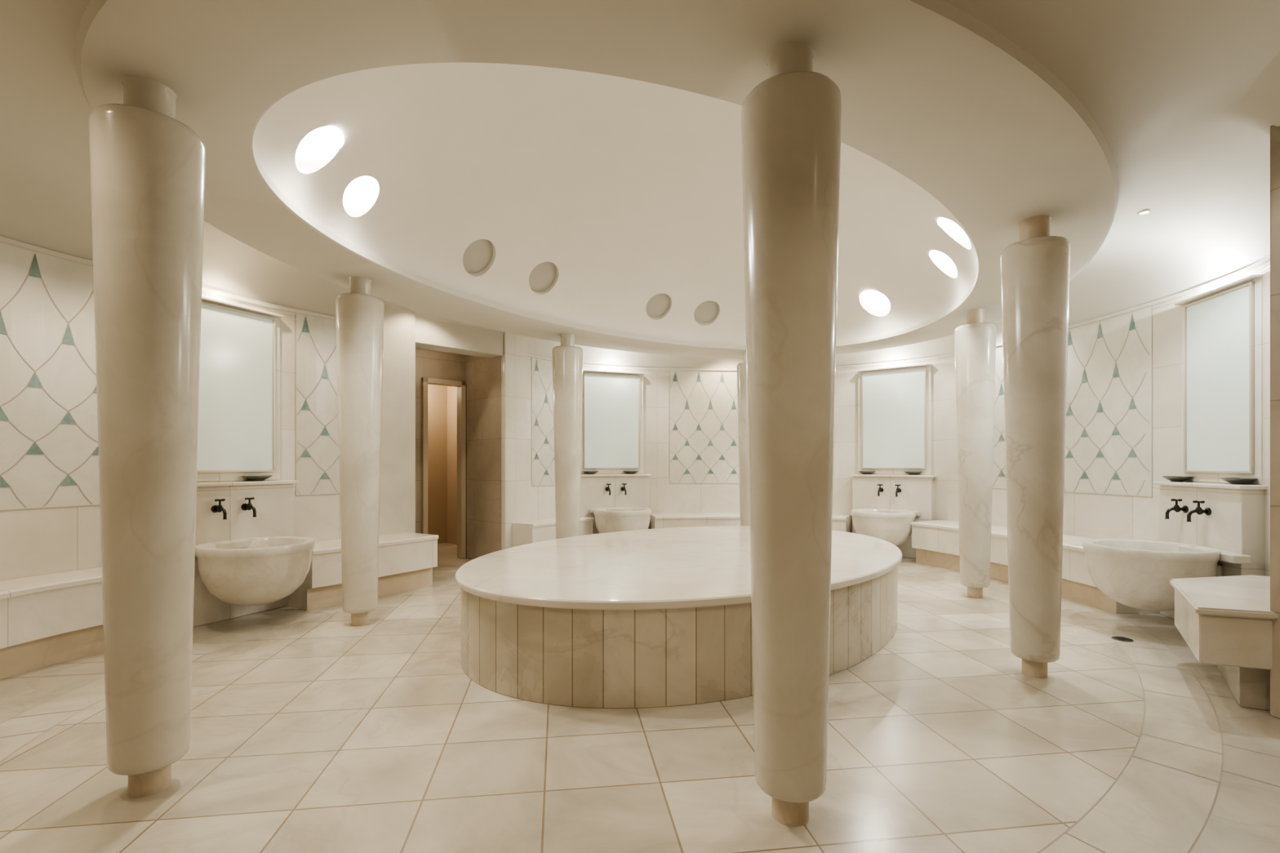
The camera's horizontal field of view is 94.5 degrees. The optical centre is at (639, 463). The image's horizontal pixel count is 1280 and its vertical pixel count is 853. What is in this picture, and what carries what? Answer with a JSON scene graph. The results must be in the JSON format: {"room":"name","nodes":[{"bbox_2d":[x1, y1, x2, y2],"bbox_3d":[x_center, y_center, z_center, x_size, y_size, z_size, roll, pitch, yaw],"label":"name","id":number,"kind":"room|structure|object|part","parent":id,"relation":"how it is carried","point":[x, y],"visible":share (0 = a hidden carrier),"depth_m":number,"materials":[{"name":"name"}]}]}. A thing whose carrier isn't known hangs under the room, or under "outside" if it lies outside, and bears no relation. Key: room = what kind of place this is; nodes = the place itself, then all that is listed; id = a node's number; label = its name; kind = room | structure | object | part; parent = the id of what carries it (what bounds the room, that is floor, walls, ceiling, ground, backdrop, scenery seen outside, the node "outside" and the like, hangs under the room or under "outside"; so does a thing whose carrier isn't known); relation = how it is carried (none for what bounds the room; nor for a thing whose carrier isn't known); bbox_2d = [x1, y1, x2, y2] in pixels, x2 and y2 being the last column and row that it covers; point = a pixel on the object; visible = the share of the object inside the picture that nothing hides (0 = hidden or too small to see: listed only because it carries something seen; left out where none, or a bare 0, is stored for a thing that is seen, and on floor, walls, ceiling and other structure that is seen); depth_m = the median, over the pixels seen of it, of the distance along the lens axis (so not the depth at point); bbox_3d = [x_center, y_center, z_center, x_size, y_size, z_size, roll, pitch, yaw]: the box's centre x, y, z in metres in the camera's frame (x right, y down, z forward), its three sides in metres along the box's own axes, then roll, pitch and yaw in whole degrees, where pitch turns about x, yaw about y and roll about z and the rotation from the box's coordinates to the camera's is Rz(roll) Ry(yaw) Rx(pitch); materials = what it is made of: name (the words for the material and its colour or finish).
{"room":"spa","nodes":[
{"label":"spa","id":0,"kind":"room"},
{"bbox_2d":[0,291,341,581],"bbox_3d":[-3.286,-0.080,3.987,0.899,2.560,4.689,0,0,11],"label":"wall","id":1,"kind":"structure","parent":0,"point":[41,541],"depth_m":3.95,"materials":[{"name":"tile"}]},
{"bbox_2d":[0,241,99,511],"bbox_3d":[-3.769,-0.523,3.184,0.220,1.613,1.891,0,0,3],"label":"decorative wall panel","id":2,"kind":"object","parent":1,"relation":"attached to","point":[49,451],"visible":0.77,"depth_m":3.76,"materials":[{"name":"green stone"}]},
{"bbox_2d":[0,235,335,320],"bbox_3d":[-3.277,-1.345,3.986,0.914,0.030,4.689,0,0,11],"label":"trim","id":3,"kind":"structure","parent":1,"relation":"attached to","point":[2,239],"depth_m":4.57,"materials":[{"name":"paint"}]},
{"bbox_2d":[295,312,340,496],"bbox_3d":[-2.815,-0.523,5.524,0.428,1.613,0.643,0,0,0],"label":"inlay","id":4,"kind":"object","parent":1,"relation":"in","point":[317,425],"depth_m":5.34,"materials":[{"name":"beige tile"}]},
{"bbox_2d":[193,296,298,626],"bbox_3d":[-3.248,-0.035,4.614,0.230,2.470,1.097,0,0,25],"label":"wall","id":5,"kind":"structure","parent":0,"point":[273,502],"depth_m":4.67,"materials":[{"name":"stone"}]},
{"bbox_2d":[211,498,226,519],"bbox_3d":[-3.154,0.339,4.450,0.136,0.152,0.064,0,0,25],"label":"tap","id":6,"kind":"object","parent":5,"relation":"attached to","point":[215,508],"visible":1,"depth_m":4.44,"materials":[{"name":"black metal"}]},
{"bbox_3d":[-3.131,0.371,4.440,0.087,0.088,0.028,0,0,25],"label":"spout","id":7,"kind":"part","parent":6,"relation":"part of","materials":[{"name":"brown metal"}]},
{"bbox_2d":[196,301,275,472],"bbox_3d":[-3.284,-0.585,4.631,0.021,1.306,0.873,0,0,25],"label":"wall mirror","id":8,"kind":"object","parent":5,"relation":"attached to","point":[237,406],"visible":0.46,"depth_m":4.74,"materials":[{"name":"clear glass"}]},
{"bbox_3d":[-3.284,0.059,4.631,0.019,0.018,0.873,0,0,25],"label":"frame","id":9,"kind":"part","parent":8,"relation":"part of","materials":[{"name":"mirror"}]},
{"bbox_3d":[-3.284,-1.229,4.631,0.019,0.018,0.873,0,0,25],"label":"frame","id":10,"kind":"part","parent":8,"relation":"part of","materials":[{"name":"stone"}]},
{"bbox_3d":[-3.105,-0.585,5.019,0.019,1.270,0.018,0,0,25],"label":"frame","id":11,"kind":"part","parent":8,"relation":"part of","materials":[{"name":"mirror"}]},
{"bbox_2d":[240,497,256,517],"bbox_3d":[-3.062,0.339,4.650,0.136,0.152,0.064,0,0,25],"label":"tap","id":12,"kind":"object","parent":5,"relation":"attached to","point":[249,506],"visible":1,"depth_m":4.64,"materials":[{"name":"black metal"}]},
{"bbox_3d":[-3.039,0.371,4.640,0.087,0.088,0.028,0,0,25],"label":"spout","id":13,"kind":"part","parent":12,"relation":"part of","materials":[{"name":"brown metal"}]},
{"bbox_2d":[195,536,315,605],"bbox_3d":[-2.871,0.812,4.441,0.756,0.445,0.756,0,0,25],"label":"basin","id":14,"kind":"object","parent":5,"relation":"attached to","point":[258,571],"visible":0.97,"depth_m":4.19,"materials":[{"name":"beige stone"}]},
{"bbox_2d":[242,475,271,480],"bbox_3d":[-3.131,0.117,4.847,0.155,0.042,0.225,0,0,25],"label":"soap dish","id":15,"kind":"object","parent":5,"relation":"on","point":[250,477],"visible":0.97,"depth_m":4.79,"materials":[{"name":"metal"}]},
{"bbox_2d":[378,299,415,535],"bbox_3d":[-2.570,-0.230,6.046,0.389,2.860,0.539,0,0,37],"label":"wall","id":16,"kind":"structure","parent":0,"point":[397,455],"depth_m":5.97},
{"bbox_2d":[427,384,447,543],"bbox_3d":[-3.689,-0.100,8.284,2.100,2.600,0.001,0,0,-44],"label":"door","id":17,"kind":"structure","parent":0,"point":[437,394],"depth_m":8.91,"materials":[{"name":"paint"}]},
{"bbox_2d":[415,348,464,533],"bbox_3d":[-2.633,-0.100,7.219,1.075,2.600,0.001,0,0,-44],"label":"wall","id":18,"kind":"structure","parent":0,"point":[419,353],"depth_m":7.21,"materials":[{"name":"stone"}]},
{"bbox_2d":[421,377,427,533],"bbox_3d":[-2.645,0.075,7.228,0.060,2.250,0.130,0,0,-44],"label":"door frame","id":19,"kind":"structure","parent":18,"relation":"attached to","point":[424,384],"depth_m":7.18,"materials":[{"name":"paint"}]},
{"bbox_2d":[421,377,466,386],"bbox_3d":[-2.466,-1.020,7.403,0.560,0.060,0.130,0,0,-44],"label":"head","id":20,"kind":"object","parent":18,"relation":"attached to","point":[430,380],"visible":0.77,"depth_m":7.36},
{"bbox_2d":[415,347,465,355],"bbox_3d":[-3.269,-1.390,7.473,3.161,0.001,3.515,0,0,0],"label":"ceiling","id":21,"kind":"structure","parent":0,"point":[415,348],"depth_m":7.31,"materials":[{"name":"paint"}]},
{"bbox_2d":[447,386,457,544],"bbox_3d":[-2.414,-0.100,8.480,0.001,2.600,1.500,0,0,-44],"label":"wall","id":22,"kind":"structure","parent":0,"point":[451,391],"depth_m":8.89,"materials":[{"name":"paint"}]},
{"bbox_2d":[432,542,472,573],"bbox_3d":[-3.206,1.203,7.408,3.287,0.001,3.644,0,0,0],"label":"floor","id":23,"kind":"structure","parent":0,"point":[447,559],"depth_m":7.45,"materials":[{"name":"tile"}]},
{"bbox_2d":[415,318,502,358],"bbox_3d":[-2.082,-1.455,6.654,0.957,0.370,0.942,0,0,0],"label":"lintel","id":24,"kind":"object","parent":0,"point":[430,335],"depth_m":6.55,"materials":[{"name":"beige paint"}]},
{"bbox_2d":[464,355,501,559],"bbox_3d":[-1.941,-0.100,7.279,0.001,2.600,0.880,0,0,-44],"label":"wall","id":25,"kind":"structure","parent":0,"point":[482,375],"depth_m":7.27,"materials":[{"name":"stone"}]},
{"bbox_2d":[457,381,466,558],"bbox_3d":[-2.287,0.075,7.577,0.060,2.250,0.130,0,0,-44],"label":"door frame","id":26,"kind":"structure","parent":25,"relation":"attached to","point":[461,390],"depth_m":7.54,"materials":[{"name":"paint"}]},
{"bbox_2d":[501,332,527,550],"bbox_3d":[-1.525,-0.220,7.197,0.288,2.840,0.543,0,0,0],"label":"wall pier","id":27,"kind":"object","parent":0,"point":[514,357],"depth_m":7.05,"materials":[{"name":"beige tile"}]},
{"bbox_2d":[579,369,651,533],"bbox_3d":[-0.366,-0.035,8.100,1.035,2.470,0.230,0,0,-20],"label":"wall","id":28,"kind":"structure","parent":0,"point":[593,495],"depth_m":8.03,"materials":[{"name":"beige tile"}]},
{"bbox_2d":[604,483,611,495],"bbox_3d":[-0.418,0.339,7.918,0.064,0.152,0.136,0,0,-20],"label":"tap","id":29,"kind":"object","parent":28,"relation":"attached to","point":[607,489],"visible":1,"depth_m":7.91,"materials":[{"name":"black metal"}]},
{"bbox_2d":[583,372,639,469],"bbox_3d":[-0.380,-0.585,8.137,0.811,1.306,0.020,0,0,-20],"label":"wall mirror","id":30,"kind":"object","parent":28,"relation":"attached to","point":[611,402],"visible":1,"depth_m":8.13,"materials":[{"name":"clear glass"}]},
{"bbox_3d":[-0.753,-0.585,8.004,0.018,1.270,0.019,0,0,-20],"label":"frame","id":31,"kind":"part","parent":30,"relation":"part of","materials":[{"name":"wood"}]},
{"bbox_3d":[-0.380,0.059,8.137,0.811,0.018,0.019,0,0,-20],"label":"frame","id":32,"kind":"part","parent":30,"relation":"part of","materials":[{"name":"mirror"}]},
{"bbox_3d":[-0.380,-1.229,8.137,0.811,0.018,0.019,0,0,-20],"label":"frame","id":33,"kind":"part","parent":30,"relation":"part of","materials":[{"name":"stone"}]},
{"bbox_3d":[-0.006,-0.585,8.270,0.018,1.270,0.019,0,0,-20],"label":"frame","id":34,"kind":"part","parent":30,"relation":"part of","materials":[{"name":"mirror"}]},
{"bbox_2d":[621,483,626,494],"bbox_3d":[-0.211,0.339,7.992,0.064,0.152,0.136,0,0,-20],"label":"tap","id":35,"kind":"object","parent":28,"relation":"attached to","point":[624,484],"visible":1,"depth_m":7.99,"materials":[{"name":"black metal"}]},
{"bbox_2d":[0,557,1279,852],"bbox_3d":[0.313,1.200,4.114,7.215,0.001,10.014,0,0,27],"label":"floor","id":36,"kind":"structure","parent":0,"point":[313,731],"depth_m":2.45,"materials":[{"name":"tile"}]},
{"bbox_2d":[0,567,103,679],"bbox_3d":[-3.474,0.950,2.914,0.798,0.500,2.650,0,0,-6],"label":"bench","id":37,"kind":"object","parent":36,"relation":"on","point":[46,620],"visible":0.58,"depth_m":3.50,"materials":[{"name":"stone"}]},
{"bbox_2d":[128,764,171,798],"bbox_3d":[-1.812,1.147,2.188,0.124,0.105,0.124,0,0,0],"label":"foot","id":38,"kind":"object","parent":36,"relation":"on","point":[145,784],"visible":0.56,"depth_m":2.14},
{"bbox_2d":[88,103,205,775],"bbox_3d":[-1.812,-0.073,2.188,0.332,2.347,0.332,0,0,0],"label":"shaft","id":39,"kind":"object","parent":38,"relation":"on","point":[147,166],"visible":1,"depth_m":2.08,"materials":[{"name":"beige stone"}]},
{"bbox_2d":[121,75,177,119],"bbox_3d":[-1.812,-1.313,2.188,0.160,0.146,0.160,0,0,0],"label":"neck","id":40,"kind":"object","parent":39,"relation":"on","point":[138,91],"visible":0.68,"depth_m":2.13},
{"bbox_2d":[351,612,368,626],"bbox_3d":[-2.101,1.147,4.445,0.124,0.105,0.124,0,0,0],"label":"foot","id":41,"kind":"object","parent":36,"relation":"on","point":[359,619],"visible":0.66,"depth_m":4.39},
{"bbox_2d":[335,293,384,613],"bbox_3d":[-2.101,-0.073,4.445,0.332,2.347,0.332,0,0,0],"label":"shaft","id":42,"kind":"object","parent":41,"relation":"on","point":[359,317],"visible":1,"depth_m":4.33,"materials":[{"name":"beige stone"}]},
{"bbox_2d":[348,275,371,295],"bbox_3d":[-2.101,-1.313,4.445,0.160,0.146,0.160,0,0,0],"label":"neck","id":43,"kind":"object","parent":42,"relation":"on","point":[362,285],"visible":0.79,"depth_m":4.38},
{"bbox_2d":[288,532,438,610],"bbox_3d":[-2.536,0.950,5.447,0.575,0.500,1.227,0,0,33],"label":"bench","id":44,"kind":"object","parent":36,"relation":"on","point":[406,560],"visible":0.73,"depth_m":5.36,"materials":[{"name":"stone"}]},
{"bbox_2d":[512,516,593,546],"bbox_3d":[-1.062,0.950,7.426,0.402,0.500,1.188,0,0,36],"label":"bench","id":45,"kind":"object","parent":36,"relation":"on","point":[531,531],"visible":0.38,"depth_m":7.01,"materials":[{"name":"stone"}]},
{"bbox_2d":[454,525,902,708],"bbox_3d":[0.483,0.933,4.623,3.328,0.534,3.508,0,0,0],"label":"platform","id":46,"kind":"object","parent":36,"relation":"on","point":[659,617],"visible":0.87,"depth_m":3.09,"materials":[{"name":"beige stone"}]},
{"bbox_2d":[648,512,851,533],"bbox_3d":[1.507,0.950,8.120,2.799,0.500,0.672,0,0,4],"label":"bench","id":47,"kind":"object","parent":36,"relation":"on","point":[840,522],"visible":0.26,"depth_m":7.93,"materials":[{"name":"stone"}]},
{"bbox_2d":[771,797,808,826],"bbox_3d":[0.512,1.147,2.018,0.124,0.105,0.124,0,0,0],"label":"foot","id":48,"kind":"object","parent":36,"relation":"on","point":[788,814],"visible":0.51,"depth_m":1.97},
{"bbox_2d":[741,70,841,803],"bbox_3d":[0.512,-0.073,2.018,0.332,2.347,0.332,0,0,0],"label":"shaft","id":49,"kind":"object","parent":48,"relation":"on","point":[791,121],"visible":1,"depth_m":1.90,"materials":[{"name":"beige stone"}]},
{"bbox_2d":[766,41,814,78],"bbox_3d":[0.512,-1.313,2.018,0.160,0.146,0.160,0,0,0],"label":"neck","id":50,"kind":"object","parent":49,"relation":"on","point":[789,56],"visible":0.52,"depth_m":1.95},
{"bbox_2d":[967,586,982,598],"bbox_3d":[3.025,1.147,5.343,0.124,0.105,0.124,0,0,0],"label":"foot","id":51,"kind":"object","parent":36,"relation":"on","point":[974,593],"visible":0.74,"depth_m":5.29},
{"bbox_2d":[954,322,996,587],"bbox_3d":[3.025,-0.073,5.343,0.332,2.347,0.332,0,0,0],"label":"shaft","id":52,"kind":"object","parent":51,"relation":"on","point":[975,344],"visible":1,"depth_m":5.23,"materials":[{"name":"stone"}]},
{"bbox_2d":[964,308,985,324],"bbox_3d":[3.025,-1.313,5.343,0.160,0.146,0.160,0,0,0],"label":"neck","id":53,"kind":"object","parent":52,"relation":"on","point":[974,315],"visible":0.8,"depth_m":5.28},
{"bbox_2d":[1021,658,1048,678],"bbox_3d":[2.248,1.147,3.372,0.124,0.105,0.124,0,0,0],"label":"foot","id":54,"kind":"object","parent":36,"relation":"on","point":[1029,668],"visible":0.66,"depth_m":3.32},
{"bbox_2d":[1000,235,1070,662],"bbox_3d":[2.248,-0.073,3.372,0.332,2.347,0.332,0,0,0],"label":"shaft","id":55,"kind":"object","parent":54,"relation":"on","point":[1035,272],"visible":1,"depth_m":3.26,"materials":[{"name":"stone"}]},
{"bbox_2d":[1017,214,1051,241],"bbox_3d":[2.248,-1.313,3.372,0.160,0.146,0.160,0,0,0],"label":"neck","id":56,"kind":"object","parent":55,"relation":"on","point":[1036,226],"visible":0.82,"depth_m":3.31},
{"bbox_2d":[911,520,1159,613],"bbox_3d":[3.840,0.950,6.042,0.709,0.500,2.719,0,0,-11],"label":"bench","id":57,"kind":"object","parent":36,"relation":"on","point":[935,543],"visible":0.42,"depth_m":5.99,"materials":[{"name":"stone"}]},
{"bbox_2d":[1111,636,1133,641],"bbox_3d":[3.300,1.197,4.050,0.120,0.006,0.120,0,0,0],"label":"floor drain","id":58,"kind":"object","parent":36,"relation":"on","point":[1117,638],"visible":1,"depth_m":4.04,"materials":[{"name":"metal"}]},
{"bbox_2d":[1169,575,1277,711],"bbox_3d":[3.330,0.950,3.290,0.573,0.500,1.424,0,0,42],"label":"bench","id":59,"kind":"object","parent":36,"relation":"on","point":[1226,623],"visible":0.93,"depth_m":2.90,"materials":[{"name":"stone"}]},
{"bbox_3d":[3.330,0.719,3.290,0.573,0.038,1.424,0,0,42],"label":"seat","id":60,"kind":"part","parent":59,"relation":"part of","materials":[{"name":"stone"}]},
{"bbox_2d":[0,0,1279,368],"bbox_3d":[0.288,-1.549,4.067,7.017,0.378,9.692,0,0,27],"label":"ceiling","id":61,"kind":"structure","parent":0,"point":[1184,95],"depth_m":3.14,"materials":[{"name":"paint"}]},
{"bbox_2d":[75,0,1118,357],"bbox_3d":[0.483,-1.410,4.623,6.015,0.050,6.311,0,0,0],"label":"ring","id":62,"kind":"object","parent":61,"relation":"attached to","point":[931,91],"depth_m":2.13,"materials":[{"name":"beige paint"}]},
{"bbox_2d":[253,62,978,345],"bbox_3d":[0.483,-1.935,4.623,5.059,1.020,5.399,0,0,0],"label":"dome","id":63,"kind":"object","parent":62,"relation":"in","point":[632,188],"depth_m":4.56,"materials":[{"name":"white paint"}]},
{"bbox_2d":[295,125,344,158],"bbox_3d":[-1.798,-1.788,3.282,0.298,0.013,0.298,-22,3,-6],"label":"skylight","id":64,"kind":"object","parent":63,"relation":"in","point":[323,141],"depth_m":3.30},
{"bbox_2d":[342,175,378,208],"bbox_3d":[-1.819,-1.761,3.814,0.284,0.013,0.284,-36,-4,6],"label":"skylight","id":65,"kind":"object","parent":63,"relation":"in","point":[362,190],"depth_m":3.83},
{"bbox_2d":[462,239,493,273],"bbox_3d":[-1.390,-1.775,5.025,0.012,0.338,0.338,41,18,23],"label":"skylight","id":66,"kind":"object","parent":63,"relation":"in","point":[477,255],"depth_m":5.04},
{"bbox_2d":[528,262,556,292],"bbox_3d":[-0.942,-1.800,5.652,0.338,0.338,0.013,0,38,-51],"label":"skylight","id":67,"kind":"object","parent":63,"relation":"in","point":[543,275],"depth_m":5.66,"materials":[{"name":"beige"}]},
{"bbox_2d":[645,293,670,317],"bbox_3d":[0.194,-1.796,6.660,0.328,0.328,0.013,0,40,-31],"label":"skylight","id":68,"kind":"object","parent":63,"relation":"in","point":[659,304],"depth_m":6.67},
{"bbox_2d":[693,300,719,323],"bbox_3d":[0.771,-1.795,6.939,0.328,0.328,0.013,0,42,-20],"label":"skylight","id":69,"kind":"object","parent":63,"relation":"in","point":[707,311],"depth_m":6.94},
{"bbox_2d":[859,289,890,307],"bbox_3d":[2.582,-1.805,6.479,0.348,0.013,0.348,22,-11,-27],"label":"skylight","id":70,"kind":"object","parent":63,"relation":"in","point":[872,298],"depth_m":6.48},
{"bbox_2d":[928,249,956,268],"bbox_3d":[2.704,-1.807,5.220,0.308,0.012,0.308,29,6,11],"label":"skylight","id":71,"kind":"object","parent":63,"relation":"in","point":[940,258],"depth_m":5.25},
{"bbox_2d":[937,217,968,238],"bbox_3d":[2.473,-1.837,4.596,0.328,0.013,0.328,31,12,20],"label":"skylight","id":72,"kind":"object","parent":63,"relation":"in","point":[947,224],"depth_m":4.65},
{"bbox_2d":[1137,208,1151,214],"bbox_3d":[3.450,-1.725,4.050,0.072,0.014,0.072,0,0,0],"label":"recessed light","id":73,"kind":"object","parent":61,"relation":"in","point":[1147,211],"depth_m":4.05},
{"bbox_2d":[849,363,936,558],"bbox_3d":[3.302,-0.035,7.753,1.036,2.470,0.230,0,0,38],"label":"wall","id":74,"kind":"structure","parent":0,"point":[917,494],"depth_m":7.62,"materials":[{"name":"stone"}]},
{"bbox_2d":[877,484,883,496],"bbox_3d":[3.121,0.339,7.700,0.064,0.152,0.136,0,0,38],"label":"tap","id":75,"kind":"object","parent":74,"relation":"attached to","point":[880,490],"visible":1,"depth_m":7.69,"materials":[{"name":"black metal"}]},
{"bbox_2d":[850,508,919,546],"bbox_3d":[3.046,0.812,7.427,0.756,0.445,0.756,0,0,38],"label":"basin","id":76,"kind":"object","parent":74,"relation":"attached to","point":[894,526],"visible":0.81,"depth_m":7.14,"materials":[{"name":"beige stone"}]},
{"bbox_2d":[861,366,926,469],"bbox_3d":[3.327,-0.585,7.784,0.812,1.306,0.020,0,0,38],"label":"wall mirror","id":77,"kind":"object","parent":74,"relation":"attached to","point":[894,402],"visible":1,"depth_m":7.77,"materials":[{"name":"clear glass"}]},
{"bbox_3d":[3.015,-0.585,8.030,0.018,1.270,0.019,0,0,38],"label":"frame","id":78,"kind":"part","parent":77,"relation":"part of","materials":[{"name":"mirror"}]},
{"bbox_3d":[3.327,0.059,7.784,0.812,0.018,0.019,0,0,38],"label":"frame","id":79,"kind":"part","parent":77,"relation":"part of","materials":[{"name":"mirror"}]},
{"bbox_3d":[3.327,-1.229,7.784,0.812,0.018,0.019,0,0,38],"label":"frame","id":80,"kind":"part","parent":77,"relation":"part of","materials":[{"name":"stone"}]},
{"bbox_3d":[3.639,-0.585,7.539,0.018,1.270,0.019,0,0,38],"label":"frame","id":81,"kind":"part","parent":77,"relation":"part of","materials":[{"name":"mirror"}]},
{"bbox_2d":[894,484,901,496],"bbox_3d":[3.294,0.339,7.564,0.064,0.152,0.136,0,0,38],"label":"tap","id":82,"kind":"object","parent":74,"relation":"attached to","point":[898,490],"visible":1,"depth_m":7.56,"materials":[{"name":"black metal"}]},
{"bbox_2d":[527,261,1270,576],"bbox_3d":[2.054,-0.080,6.365,6.535,2.560,4.007,0,0,42],"label":"wall","id":83,"kind":"structure","parent":0,"point":[1094,516],"depth_m":7.32,"materials":[{"name":"tile"}]},
{"bbox_2d":[531,357,555,486],"bbox_3d":[-1.126,-0.523,7.659,0.445,1.613,0.582,0,0,0],"label":"inlay","id":84,"kind":"object","parent":83,"relation":"in","point":[543,474],"depth_m":7.52,"materials":[{"name":"beige tile"}]},
{"bbox_2d":[582,471,599,474],"bbox_3d":[-0.665,0.117,7.985,0.225,0.042,0.155,0,0,-20],"label":"soap dish","id":85,"kind":"object","parent":83,"relation":"on","point":[585,472],"visible":0.97,"depth_m":7.93,"materials":[{"name":"metal"}]},
{"bbox_2d":[589,506,651,533],"bbox_3d":[-0.227,0.812,7.709,0.756,0.445,0.756,0,0,-20],"label":"basin","id":86,"kind":"object","parent":83,"relation":"attached to","point":[624,518],"visible":0.73,"depth_m":7.41,"materials":[{"name":"beige stone"}]},
{"bbox_2d":[623,471,639,474],"bbox_3d":[-0.119,0.117,8.179,0.225,0.042,0.155,0,0,-20],"label":"soap dish","id":87,"kind":"object","parent":83,"relation":"on","point":[627,472],"visible":1,"depth_m":8.13,"materials":[{"name":"metal"}]},
{"bbox_2d":[669,370,739,484],"bbox_3d":[1.359,-0.523,8.416,1.884,1.613,0.073,0,0,1],"label":"decorative wall panel","id":88,"kind":"object","parent":83,"relation":"attached to","point":[704,444],"visible":0.49,"depth_m":8.43,"materials":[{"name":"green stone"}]},
{"bbox_2d":[857,471,875,474],"bbox_3d":[3.046,0.117,7.944,0.225,0.042,0.155,0,0,38],"label":"soap dish","id":89,"kind":"object","parent":83,"relation":"on","point":[861,472],"visible":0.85,"depth_m":7.89,"materials":[{"name":"metal"}]},
{"bbox_2d":[502,253,1270,370],"bbox_3d":[2.054,-1.345,6.365,6.535,0.030,4.007,0,0,42],"label":"trim","id":90,"kind":"structure","parent":83,"relation":"attached to","point":[1266,259],"depth_m":5.56,"materials":[{"name":"paint"}]},
{"bbox_2d":[904,471,922,475],"bbox_3d":[3.502,0.117,7.586,0.225,0.042,0.155,0,0,38],"label":"soap dish","id":91,"kind":"object","parent":83,"relation":"on","point":[908,473],"visible":1,"depth_m":7.54,"materials":[{"name":"metal"}]},
{"bbox_2d":[992,305,1152,497],"bbox_3d":[4.135,-0.523,6.095,0.105,1.613,2.278,0,0,-11],"label":"decorative wall panel","id":92,"kind":"object","parent":83,"relation":"attached to","point":[1108,429],"visible":0.47,"depth_m":5.41,"materials":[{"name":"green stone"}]},
{"bbox_2d":[1082,538,1251,611],"bbox_3d":[3.683,0.812,4.286,0.766,0.445,0.756,0,0,10],"label":"basin","id":93,"kind":"object","parent":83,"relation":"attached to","point":[1138,574],"visible":0.91,"depth_m":4.08,"materials":[{"name":"beige stone"}]},
{"bbox_2d":[1162,475,1192,481],"bbox_3d":[4.212,0.117,4.641,0.155,0.042,0.225,0,0,10],"label":"soap dish","id":94,"kind":"object","parent":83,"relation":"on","point":[1172,478],"visible":0.88,"depth_m":4.60,"materials":[{"name":"metal"}]},
{"bbox_2d":[1219,477,1257,484],"bbox_3d":[4.114,0.117,4.070,0.155,0.042,0.225,0,0,10],"label":"soap dish","id":95,"kind":"object","parent":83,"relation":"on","point":[1231,480],"visible":1,"depth_m":4.03,"materials":[{"name":"metal"}]},
{"bbox_2d":[1153,274,1267,619],"bbox_3d":[4.166,-0.035,4.324,0.230,2.470,0.849,0,0,10],"label":"wall","id":96,"kind":"structure","parent":0,"point":[1236,522],"depth_m":4.07,"materials":[{"name":"stone"}]},
{"bbox_2d":[1164,498,1188,519],"bbox_3d":[4.033,0.339,4.459,0.136,0.152,0.064,0,0,10],"label":"tap","id":97,"kind":"object","parent":96,"relation":"attached to","point":[1176,508],"visible":1,"depth_m":4.45,"materials":[{"name":"black metal"}]},
{"bbox_3d":[4.009,0.371,4.463,0.087,0.088,0.028,0,0,10],"label":"spout","id":98,"kind":"part","parent":97,"relation":"part of","materials":[{"name":"brown metal"}]},
{"bbox_2d":[1186,500,1211,521],"bbox_3d":[3.996,0.339,4.242,0.136,0.152,0.064,0,0,10],"label":"tap","id":99,"kind":"object","parent":96,"relation":"attached to","point":[1198,509],"visible":1,"depth_m":4.23,"materials":[{"name":"black metal"}]},
{"bbox_3d":[3.971,0.371,4.246,0.087,0.088,0.028,0,0,10],"label":"spout","id":100,"kind":"part","parent":99,"relation":"part of","materials":[{"name":"brown metal"}]},
{"bbox_2d":[1183,281,1253,474],"bbox_3d":[4.205,-0.585,4.318,0.019,1.306,0.625,0,0,10],"label":"wall mirror","id":101,"kind":"object","parent":96,"relation":"attached to","point":[1219,328],"visible":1,"depth_m":4.28,"materials":[{"name":"clear glass"}]},
{"bbox_3d":[4.257,-0.585,4.617,0.019,1.270,0.018,0,0,10],"label":"frame","id":102,"kind":"part","parent":101,"relation":"part of","materials":[{"name":"stone"}]},
{"bbox_3d":[4.205,0.059,4.318,0.019,0.018,0.625,0,0,10],"label":"frame","id":103,"kind":"part","parent":101,"relation":"part of","materials":[{"name":"mirror"}]},
{"bbox_3d":[4.205,-1.229,4.318,0.019,0.018,0.625,0,0,10],"label":"frame","id":104,"kind":"part","parent":101,"relation":"part of","materials":[{"name":"mirror"}]},
{"bbox_3d":[4.154,-0.585,4.019,0.019,1.270,0.018,0,0,10],"label":"frame","id":105,"kind":"part","parent":101,"relation":"part of","materials":[{"name":"stone"}]},
{"bbox_2d":[1270,124,1279,719],"bbox_3d":[3.268,-0.300,2.612,0.840,3.000,0.650,0,0,-36],"label":"wall pier","id":106,"kind":"object","parent":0,"point":[1274,130],"visible":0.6,"depth_m":2.80,"materials":[{"name":"stone"}]},
{"bbox_3d":[-0.776,1.147,6.350,0.124,0.105,0.124,0,0,0],"label":"foot","id":107,"kind":"object","parent":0,"visible":0},
{"bbox_2d":[551,345,582,538],"bbox_3d":[-0.776,-0.073,6.350,0.332,2.347,0.332,0,0,0],"label":"shaft","id":108,"kind":"object","parent":107,"relation":"on","point":[567,360],"visible":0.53,"depth_m":6.22,"materials":[{"name":"beige stone"}]},
{"bbox_2d":[560,333,574,346],"bbox_3d":[-0.776,-1.313,6.350,0.160,0.146,0.160,0,0,0],"label":"neck","id":109,"kind":"object","parent":108,"relation":"on","point":[566,339],"visible":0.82,"depth_m":6.29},
{"bbox_3d":[1.369,1.147,7.349,0.124,0.105,0.124,0,0,0],"label":"foot","id":110,"kind":"object","parent":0,"visible":0},
{"bbox_2d":[736,362,749,525],"bbox_3d":[1.369,-0.073,7.349,0.332,2.347,0.332,0,0,0],"label":"shaft","id":111,"kind":"object","parent":110,"relation":"on","point":[741,367],"visible":0.23,"depth_m":7.25,"materials":[{"name":"beige stone"}]}
]}

